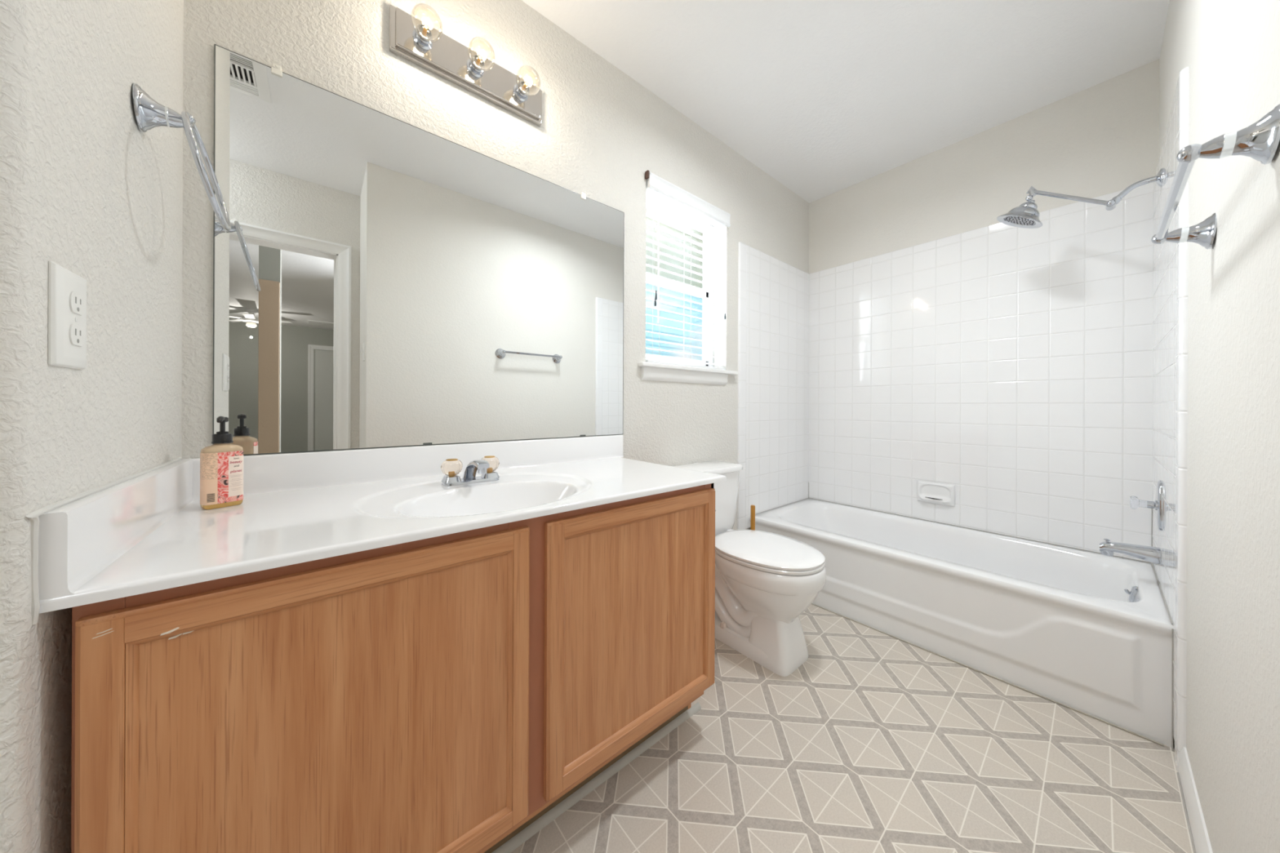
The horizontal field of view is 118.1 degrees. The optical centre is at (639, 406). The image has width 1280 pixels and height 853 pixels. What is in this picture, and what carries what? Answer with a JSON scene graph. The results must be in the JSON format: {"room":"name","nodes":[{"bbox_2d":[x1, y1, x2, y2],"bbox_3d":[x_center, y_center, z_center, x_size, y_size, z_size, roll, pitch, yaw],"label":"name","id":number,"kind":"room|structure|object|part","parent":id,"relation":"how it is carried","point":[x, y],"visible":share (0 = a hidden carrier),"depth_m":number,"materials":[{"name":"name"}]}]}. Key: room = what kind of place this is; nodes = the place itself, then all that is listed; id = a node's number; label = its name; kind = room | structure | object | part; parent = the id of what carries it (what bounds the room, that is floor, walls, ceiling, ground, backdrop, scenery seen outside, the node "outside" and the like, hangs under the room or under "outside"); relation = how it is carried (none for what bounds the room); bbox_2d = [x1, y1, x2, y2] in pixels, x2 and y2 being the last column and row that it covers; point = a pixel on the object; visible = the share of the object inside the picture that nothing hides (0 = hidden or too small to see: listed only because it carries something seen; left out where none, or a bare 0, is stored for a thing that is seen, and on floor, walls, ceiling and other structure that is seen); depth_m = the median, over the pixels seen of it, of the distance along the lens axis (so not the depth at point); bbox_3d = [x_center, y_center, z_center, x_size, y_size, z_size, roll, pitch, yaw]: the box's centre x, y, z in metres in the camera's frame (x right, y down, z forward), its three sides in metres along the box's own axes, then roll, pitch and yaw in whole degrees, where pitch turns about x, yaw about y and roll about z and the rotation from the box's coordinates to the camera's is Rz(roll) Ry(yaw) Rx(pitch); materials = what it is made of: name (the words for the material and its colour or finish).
{"room":"bathroom","nodes":[
{"label":"bathroom","id":0,"kind":"room"},
{"bbox_2d":[0,0,183,852],"bbox_3d":[-0.882,-0.222,0.596,0.115,2.462,0.612,0,0,-40],"label":"wall","id":1,"kind":"structure","parent":0,"point":[84,191],"depth_m":0.47,"materials":[{"name":"paint"}]},
{"bbox_2d":[48,261,86,369],"bbox_3d":[-0.697,-0.107,0.471,0.009,0.119,0.079,0,0,-40],"label":"wall outlet","id":2,"kind":"object","parent":1,"relation":"attached to","point":[67,291],"visible":1,"depth_m":0.46,"materials":[{"name":"white plastic"}]},
{"bbox_2d":[68,324,84,346],"bbox_3d":[-0.695,-0.087,0.473,0.003,0.025,0.034,0,0,-40],"label":"receptacle","id":3,"kind":"object","parent":2,"relation":"attached to","point":[76,331],"depth_m":0.47,"materials":[{"name":"grey plastic"}]},
{"bbox_2d":[69,291,84,315],"bbox_3d":[-0.695,-0.127,0.473,0.003,0.025,0.034,0,0,-40],"label":"receptacle","id":4,"kind":"object","parent":2,"relation":"attached to","point":[77,299],"depth_m":0.47,"materials":[{"name":"grey plastic"}]},
{"bbox_2d":[132,82,231,231],"bbox_3d":[-0.824,-0.441,0.696,0.108,0.205,0.191,0,0,-40],"label":"towel ring","id":5,"kind":"object","parent":1,"relation":"attached to","point":[150,114],"visible":1,"depth_m":0.66,"materials":[{"name":"silver metal"}]},
{"bbox_3d":[-0.842,-0.507,0.662,0.037,0.072,0.072,0,0,-40],"label":"post","id":6,"kind":"part","parent":5,"relation":"part of","materials":[{"name":"silver metal"}]},
{"bbox_2d":[492,702,701,852],"bbox_3d":[-0.268,1.004,0.900,1.221,0.015,0.014,0,0,-40],"label":"trim","id":7,"kind":"structure","parent":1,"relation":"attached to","point":[512,844],"depth_m":1.01,"materials":[{"name":"grey wood"}]},
{"bbox_2d":[182,0,809,529],"bbox_3d":[-0.279,-0.220,1.574,3.988,2.462,0.143,0,0,-40],"label":"wall","id":8,"kind":"structure","parent":0,"point":[600,131],"depth_m":1.59,"materials":[{"name":"paint"}]},
{"bbox_2d":[192,435,623,500],"bbox_3d":[-0.551,0.171,1.254,1.238,0.099,0.025,0,0,-40],"label":"backsplash","id":9,"kind":"structure","parent":8,"relation":"attached to","point":[271,473],"depth_m":1.11,"materials":[{"name":"white stone"}]},
{"bbox_2d":[212,44,624,455],"bbox_3d":[-0.532,-0.366,1.279,1.201,0.972,0.012,0,0,-40],"label":"wall mirror","id":10,"kind":"object","parent":8,"relation":"attached to","point":[380,280],"visible":0.98,"depth_m":1.12,"materials":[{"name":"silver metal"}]},
{"bbox_2d":[388,3,542,126],"bbox_3d":[-0.507,-1.095,1.217,0.471,0.125,0.134,0,0,-40],"label":"vanity light","id":11,"kind":"object","parent":8,"relation":"attached to","point":[411,38],"visible":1,"depth_m":1.21,"materials":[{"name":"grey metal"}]},
{"bbox_2d":[412,24,432,49],"bbox_3d":[-0.639,-1.095,1.135,0.053,0.053,0.034,0,0,-40],"label":"socket","id":12,"kind":"object","parent":11,"relation":"attached to","point":[419,42],"depth_m":1.13,"materials":[{"name":"silver metal"}]},
{"bbox_3d":[-0.623,-1.095,1.115,0.023,0.012,0.042,0,0,-40],"label":"stem mount","id":13,"kind":"part","parent":11,"relation":"part of","materials":[{"name":"gold metal"}]},
{"bbox_3d":[-0.610,-1.095,1.100,0.080,0.080,0.086,0,0,-40],"label":"bulb","id":14,"kind":"part","parent":11,"relation":"part of","materials":[{"name":"clear glass"}]},
{"bbox_2d":[466,54,484,77],"bbox_3d":[-0.524,-1.095,1.232,0.053,0.053,0.034,0,0,-40],"label":"socket","id":15,"kind":"object","parent":11,"relation":"attached to","point":[473,71],"depth_m":1.23,"materials":[{"name":"silver metal"}]},
{"bbox_3d":[-0.507,-1.095,1.212,0.023,0.012,0.042,0,0,-40],"label":"stem mount","id":16,"kind":"part","parent":11,"relation":"part of","materials":[{"name":"gold metal"}]},
{"bbox_3d":[-0.494,-1.095,1.197,0.080,0.080,0.086,0,0,-40],"label":"bulb","id":17,"kind":"part","parent":11,"relation":"part of","materials":[{"name":"clear glass"}]},
{"bbox_2d":[513,80,529,101],"bbox_3d":[-0.407,-1.094,1.329,0.053,0.053,0.034,0,0,-40],"label":"socket","id":18,"kind":"object","parent":11,"relation":"attached to","point":[518,95],"depth_m":1.33,"materials":[{"name":"silver metal"}]},
{"bbox_3d":[-0.390,-1.094,1.310,0.023,0.012,0.042,0,0,-40],"label":"stem mount","id":19,"kind":"part","parent":11,"relation":"part of","materials":[{"name":"gold metal"}]},
{"bbox_3d":[-0.378,-1.094,1.294,0.080,0.080,0.086,0,0,-40],"label":"bulb","id":20,"kind":"part","parent":11,"relation":"part of","materials":[{"name":"clear glass"}]},
{"bbox_2d":[645,208,702,298],"bbox_3d":[-0.164,-1.228,2.542,7.000,0.200,1.200,0,0,-40],"label":"roof eave","id":21,"kind":"object","parent":8,"relation":"attached to","point":[650,261],"depth_m":2.98,"materials":[{"name":"beige"}]},
{"bbox_2d":[645,194,714,366],"bbox_3d":[0.184,-0.619,2.024,0.596,0.861,0.040,0,0,-40],"label":"window","id":22,"kind":"structure","parent":8,"relation":"in","point":[648,277],"depth_m":2.17,"materials":[{"name":"white plastic"}]},
{"bbox_2d":[644,169,730,369],"bbox_3d":[0.243,-0.632,1.945,0.600,0.864,0.071,0,0,-40],"label":"window blind","id":23,"kind":"object","parent":22,"relation":"attached to","point":[657,188],"visible":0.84,"depth_m":1.92,"materials":[{"name":"white plastic"}]},
{"bbox_3d":[0.072,-0.746,1.769,0.003,0.502,0.002,0,0,-40],"label":"pull cord","id":24,"kind":"part","parent":23,"relation":"part of","materials":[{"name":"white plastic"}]},
{"bbox_3d":[0.076,-0.765,1.772,0.003,0.465,0.002,0,0,-40],"label":"pull cord","id":25,"kind":"part","parent":23,"relation":"part of","materials":[{"name":"white fabric"}]},
{"bbox_3d":[0.243,-0.602,1.956,0.435,0.790,0.049,0,0,-40],"label":"ladder cord","id":26,"kind":"part","parent":23,"relation":"part of","materials":[{"name":"white fabric"}]},
{"bbox_3d":[0.240,-0.206,1.955,0.571,0.012,0.048,0,0,-40],"label":"rail","id":27,"kind":"part","parent":23,"relation":"part of","materials":[{"name":"white plastic"}]},
{"bbox_3d":[0.467,-0.751,2.098,0.003,0.490,0.002,0,0,-40],"label":"pull cord","id":28,"kind":"part","parent":23,"relation":"part of","materials":[{"name":"white plastic"}]},
{"bbox_2d":[641,366,728,385],"bbox_3d":[0.245,-0.148,1.923,0.607,0.058,0.020,0,0,-40],"label":"trim","id":29,"kind":"structure","parent":8,"relation":"attached to","point":[647,373],"depth_m":1.89,"materials":[{"name":"white paint"}]},
{"bbox_2d":[638,361,737,375],"bbox_3d":[0.243,-0.187,1.969,0.703,0.020,0.122,0,0,-40],"label":"window sill","id":30,"kind":"structure","parent":8,"relation":"attached to","point":[642,364],"depth_m":1.88,"materials":[{"name":"white paint"}]},
{"bbox_3d":[0.588,0.037,2.216,0.066,1.955,0.010,0,0,-40],"label":"bullnose trim","id":31,"kind":"part","parent":8,"relation":"part of","materials":[{"name":"white tile"}]},
{"bbox_3d":[0.906,-0.111,2.482,0.763,1.655,0.010,0,0,-40],"label":"tile panel","id":32,"kind":"part","parent":8,"relation":"part of","materials":[{"name":"white tile"}]},
{"bbox_2d":[521,0,1169,203],"bbox_3d":[1.389,-1.494,-2.436,7.200,0.100,8.430,0,0,-40],"label":"ceiling","id":33,"kind":"structure","parent":0,"point":[824,98],"depth_m":1.62,"materials":[{"name":"paint"}]},
{"bbox_2d":[510,604,1193,852],"bbox_3d":[0.358,1.064,0.712,3.868,0.100,2.030,0,0,-40],"label":"floor","id":34,"kind":"structure","parent":0,"point":[878,742],"depth_m":1.07,"materials":[{"name":"tile"}]},
{"bbox_2d":[71,483,715,852],"bbox_3d":[-0.390,0.620,1.031,1.172,0.781,0.572,0,0,-40],"label":"vanity cabinet","id":35,"kind":"object","parent":34,"relation":"on","point":[446,693],"visible":0.8,"depth_m":0.65,"materials":[{"name":"brown wood"}]},
{"bbox_3d":[-0.444,0.274,0.625,0.480,0.046,0.020,0,0,-40],"label":"rail","id":36,"kind":"part","parent":35,"relation":"part of","materials":[{"name":"brown wood"}]},
{"bbox_3d":[-0.449,0.550,0.629,0.468,0.514,0.010,0,0,-40],"label":"panel","id":37,"kind":"part","parent":35,"relation":"part of","materials":[{"name":"brown wood"}]},
{"bbox_2d":[25,435,726,625],"bbox_3d":[-0.369,0.226,1.032,1.242,0.224,0.600,0,0,-40],"label":"countertop","id":38,"kind":"structure","parent":35,"relation":"on","point":[148,531],"depth_m":0.75,"materials":[{"name":"white stone"}]},
{"bbox_2d":[200,416,243,509],"bbox_3d":[-0.879,0.116,0.811,0.051,0.191,0.061,0,0,26],"label":"soap bottle","id":39,"kind":"object","parent":38,"relation":"on","point":[221,463],"visible":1,"depth_m":0.80,"materials":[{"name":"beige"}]},
{"bbox_2d":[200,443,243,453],"bbox_3d":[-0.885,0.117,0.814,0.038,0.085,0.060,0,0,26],"label":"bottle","id":40,"kind":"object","parent":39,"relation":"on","point":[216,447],"depth_m":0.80,"materials":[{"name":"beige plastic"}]},
{"bbox_2d":[440,455,499,486],"bbox_3d":[-0.460,0.181,1.073,0.160,0.072,0.142,0,0,-40],"label":"sink faucet","id":41,"kind":"object","parent":38,"relation":"on","point":[486,465],"visible":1,"depth_m":1.07,"materials":[{"name":"silver metal"}]},
{"bbox_3d":[-0.524,0.171,1.070,0.057,0.042,0.054,0,0,-40],"label":"knob","id":42,"kind":"part","parent":41,"relation":"part of","materials":[{"name":"beige plastic"}]},
{"bbox_3d":[-0.460,0.176,1.073,0.034,0.062,0.142,0,0,-40],"label":"spout","id":43,"kind":"part","parent":41,"relation":"part of","materials":[{"name":"silver metal"}]},
{"bbox_3d":[-0.445,0.172,1.137,0.057,0.042,0.054,0,0,-40],"label":"knob","id":44,"kind":"part","parent":41,"relation":"part of","materials":[{"name":"beige plastic"}]},
{"bbox_3d":[-0.447,0.827,0.625,0.480,0.046,0.020,0,0,-40],"label":"rail","id":45,"kind":"part","parent":35,"relation":"part of","materials":[{"name":"brown wood"}]},
{"bbox_2d":[477,691,703,852],"bbox_3d":[-0.404,0.898,1.044,1.145,0.015,0.518,0,0,-40],"label":"toe kick","id":46,"kind":"object","parent":35,"relation":"attached to","point":[505,834],"depth_m":0.93,"materials":[{"name":"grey wood"}]},
{"bbox_3d":[0.009,0.552,1.011,0.475,0.514,0.010,0,0,-40],"label":"panel","id":47,"kind":"part","parent":35,"relation":"part of","materials":[{"name":"brown wood"}]},
{"bbox_3d":[0.013,0.276,1.007,0.487,0.046,0.020,0,0,-40],"label":"rail","id":48,"kind":"part","parent":35,"relation":"part of","materials":[{"name":"brown wood"}]},
{"bbox_3d":[0.011,0.829,1.007,0.487,0.046,0.020,0,0,-40],"label":"rail","id":49,"kind":"part","parent":35,"relation":"part of","materials":[{"name":"brown wood"}]},
{"bbox_3d":[0.048,0.623,1.410,0.015,0.779,0.551,0,0,-40],"label":"panel","id":50,"kind":"part","parent":35,"relation":"part of","materials":[{"name":"brown wood"}]},
{"bbox_2d":[672,460,826,676],"bbox_3d":[0.455,0.650,1.673,0.389,0.728,0.664,0,0,-40],"label":"toilet","id":51,"kind":"object","parent":34,"relation":"on","point":[764,580],"visible":0.77,"depth_m":1.52,"materials":[{"name":"white ceramic"}]},
{"bbox_3d":[0.311,0.299,1.848,0.389,0.028,0.210,0,0,-40],"label":"tank lid","id":52,"kind":"part","parent":51,"relation":"part of","materials":[{"name":"white ceramic"}]},
{"bbox_3d":[0.309,0.464,1.849,0.368,0.304,0.187,0,0,-40],"label":"tank","id":53,"kind":"part","parent":51,"relation":"part of","materials":[{"name":"white ceramic"}]},
{"bbox_3d":[0.528,0.608,1.604,0.364,0.016,0.452,0,0,-40],"label":"seat","id":54,"kind":"part","parent":51,"relation":"part of","materials":[{"name":"white ceramic"}]},
{"bbox_3d":[0.527,0.590,1.605,0.364,0.020,0.455,0,0,-40],"label":"seat lid","id":55,"kind":"part","parent":51,"relation":"part of","materials":[{"name":"white ceramic"}]},
{"bbox_2d":[750,505,755,529],"bbox_3d":[0.590,0.766,2.008,0.116,0.497,0.116,0,0,-40],"label":"plunger","id":56,"kind":"object","parent":34,"relation":"on","point":[753,507],"visible":0.12,"depth_m":2.00,"materials":[{"name":"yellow wood"}]},
{"bbox_2d":[749,498,1173,747],"bbox_3d":[1.384,0.834,1.925,0.712,0.368,1.461,0,0,-40],"label":"bathtub","id":57,"kind":"object","parent":34,"relation":"on","point":[1063,625],"visible":0.83,"depth_m":1.53,"materials":[{"name":"white ceramic"}]},
{"bbox_2d":[811,603,1164,746],"bbox_3d":[1.105,1.014,1.703,0.010,0.007,1.443,0,0,-40],"label":"trim","id":58,"kind":"structure","parent":57,"relation":"attached to","point":[983,673],"depth_m":1.40,"materials":[{"name":"beige"}]},
{"bbox_3d":[1.814,0.690,1.428,0.011,0.019,0.019,0,0,-40],"label":"trip lever","id":59,"kind":"part","parent":57,"relation":"part of","materials":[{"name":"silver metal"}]},
{"bbox_3d":[1.821,0.698,1.420,0.070,0.070,0.020,0,0,-40],"label":"overflow plate","id":60,"kind":"part","parent":57,"relation":"part of","materials":[{"name":"silver metal"}]},
{"bbox_2d":[808,58,1159,623],"bbox_3d":[1.751,-0.211,2.151,0.132,2.462,1.600,0,0,-40],"label":"wall","id":61,"kind":"structure","parent":0,"point":[951,343],"depth_m":1.95,"materials":[{"name":"tile"}]},
{"bbox_2d":[917,480,955,506],"bbox_3d":[1.643,0.488,2.143,0.038,0.117,0.171,0,0,-40],"label":"soap dish","id":62,"kind":"object","parent":61,"relation":"attached to","point":[929,492],"visible":1,"depth_m":2.14,"materials":[{"name":"white ceramic"}]},
{"bbox_3d":[1.668,-0.108,2.158,0.010,1.655,1.484,0,0,-40],"label":"tile panel","id":63,"kind":"part","parent":61,"relation":"part of","materials":[{"name":"white tile"}]},
{"bbox_2d":[1151,0,1279,852],"bbox_3d":[1.284,-0.213,0.805,2.574,2.462,0.132,0,0,-40],"label":"wall","id":64,"kind":"structure","parent":0,"point":[1216,311],"depth_m":0.75,"materials":[{"name":"paint"}]},
{"bbox_2d":[996,168,1163,228],"bbox_3d":[1.727,-0.842,1.540,0.160,0.177,0.437,0,0,-40],"label":"shower","id":65,"kind":"object","parent":64,"relation":"attached to","point":[1026,215],"visible":1,"depth_m":1.59,"materials":[{"name":"silver metal"}]},
{"bbox_3d":[1.723,-0.836,1.538,0.015,0.144,0.210,0,0,-40],"label":"extension arm","id":66,"kind":"part","parent":65,"relation":"part of","materials":[{"name":"silver metal"}]},
{"bbox_3d":[1.829,-0.797,1.418,0.018,0.064,0.119,0,0,-40],"label":"arm","id":67,"kind":"part","parent":65,"relation":"part of","materials":[{"name":"silver metal"}]},
{"bbox_2d":[1099,538,1160,564],"bbox_3d":[1.816,0.537,1.427,0.054,0.062,0.139,0,0,-40],"label":"tub spout","id":68,"kind":"object","parent":64,"relation":"attached to","point":[1152,554],"visible":1,"depth_m":1.41,"materials":[{"name":"silver metal"}]},
{"bbox_2d":[1129,480,1162,531],"bbox_3d":[1.840,0.355,1.399,0.096,0.180,0.069,0,0,-40],"label":"shower valve","id":69,"kind":"object","parent":64,"relation":"attached to","point":[1135,503],"visible":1,"depth_m":1.37,"materials":[{"name":"silver metal"}]},
{"bbox_3d":[1.832,0.356,1.408,0.050,0.050,0.045,0,0,-40],"label":"knob","id":70,"kind":"part","parent":69,"relation":"part of","materials":[{"name":"white plastic"}]},
{"bbox_3d":[1.851,0.356,1.386,0.036,0.036,0.025,0,0,-40],"label":"stem","id":71,"kind":"part","parent":69,"relation":"part of","materials":[{"name":"silver metal"}]},
{"bbox_3d":[1.843,0.018,1.347,0.763,1.905,0.014,0,0,-40],"label":"tile panel","id":72,"kind":"part","parent":64,"relation":"part of","materials":[{"name":"white tile"}]},
{"bbox_3d":[1.526,0.041,1.082,0.062,1.955,0.014,0,0,-40],"label":"bullnose trim","id":73,"kind":"part","parent":64,"relation":"part of","materials":[{"name":"white tile"}]},
{"bbox_2d":[1177,746,1213,852],"bbox_3d":[0.876,0.977,0.544,1.619,0.079,0.016,0,0,-40],"label":"baseboard","id":74,"kind":"structure","parent":64,"relation":"attached to","point":[1197,830],"depth_m":0.93,"materials":[{"name":"white paint"}]},
{"bbox_2d":[1151,103,1279,249],"bbox_3d":[1.026,-0.376,0.704,0.526,0.074,0.084,0,0,-40],"label":"towel bar","id":75,"kind":"object","parent":64,"relation":"attached to","point":[1259,141],"visible":1,"depth_m":0.57,"materials":[{"name":"silver metal"}]},
{"bbox_3d":[1.212,-0.375,0.834,0.074,0.074,0.045,0,0,-40],"label":"post","id":76,"kind":"part","parent":75,"relation":"part of","materials":[{"name":"silver metal"}]},
{"bbox_3d":[0.866,-0.376,0.544,0.074,0.074,0.045,0,0,-40],"label":"post","id":77,"kind":"part","parent":75,"relation":"part of","materials":[{"name":"silver metal"}]}
]}

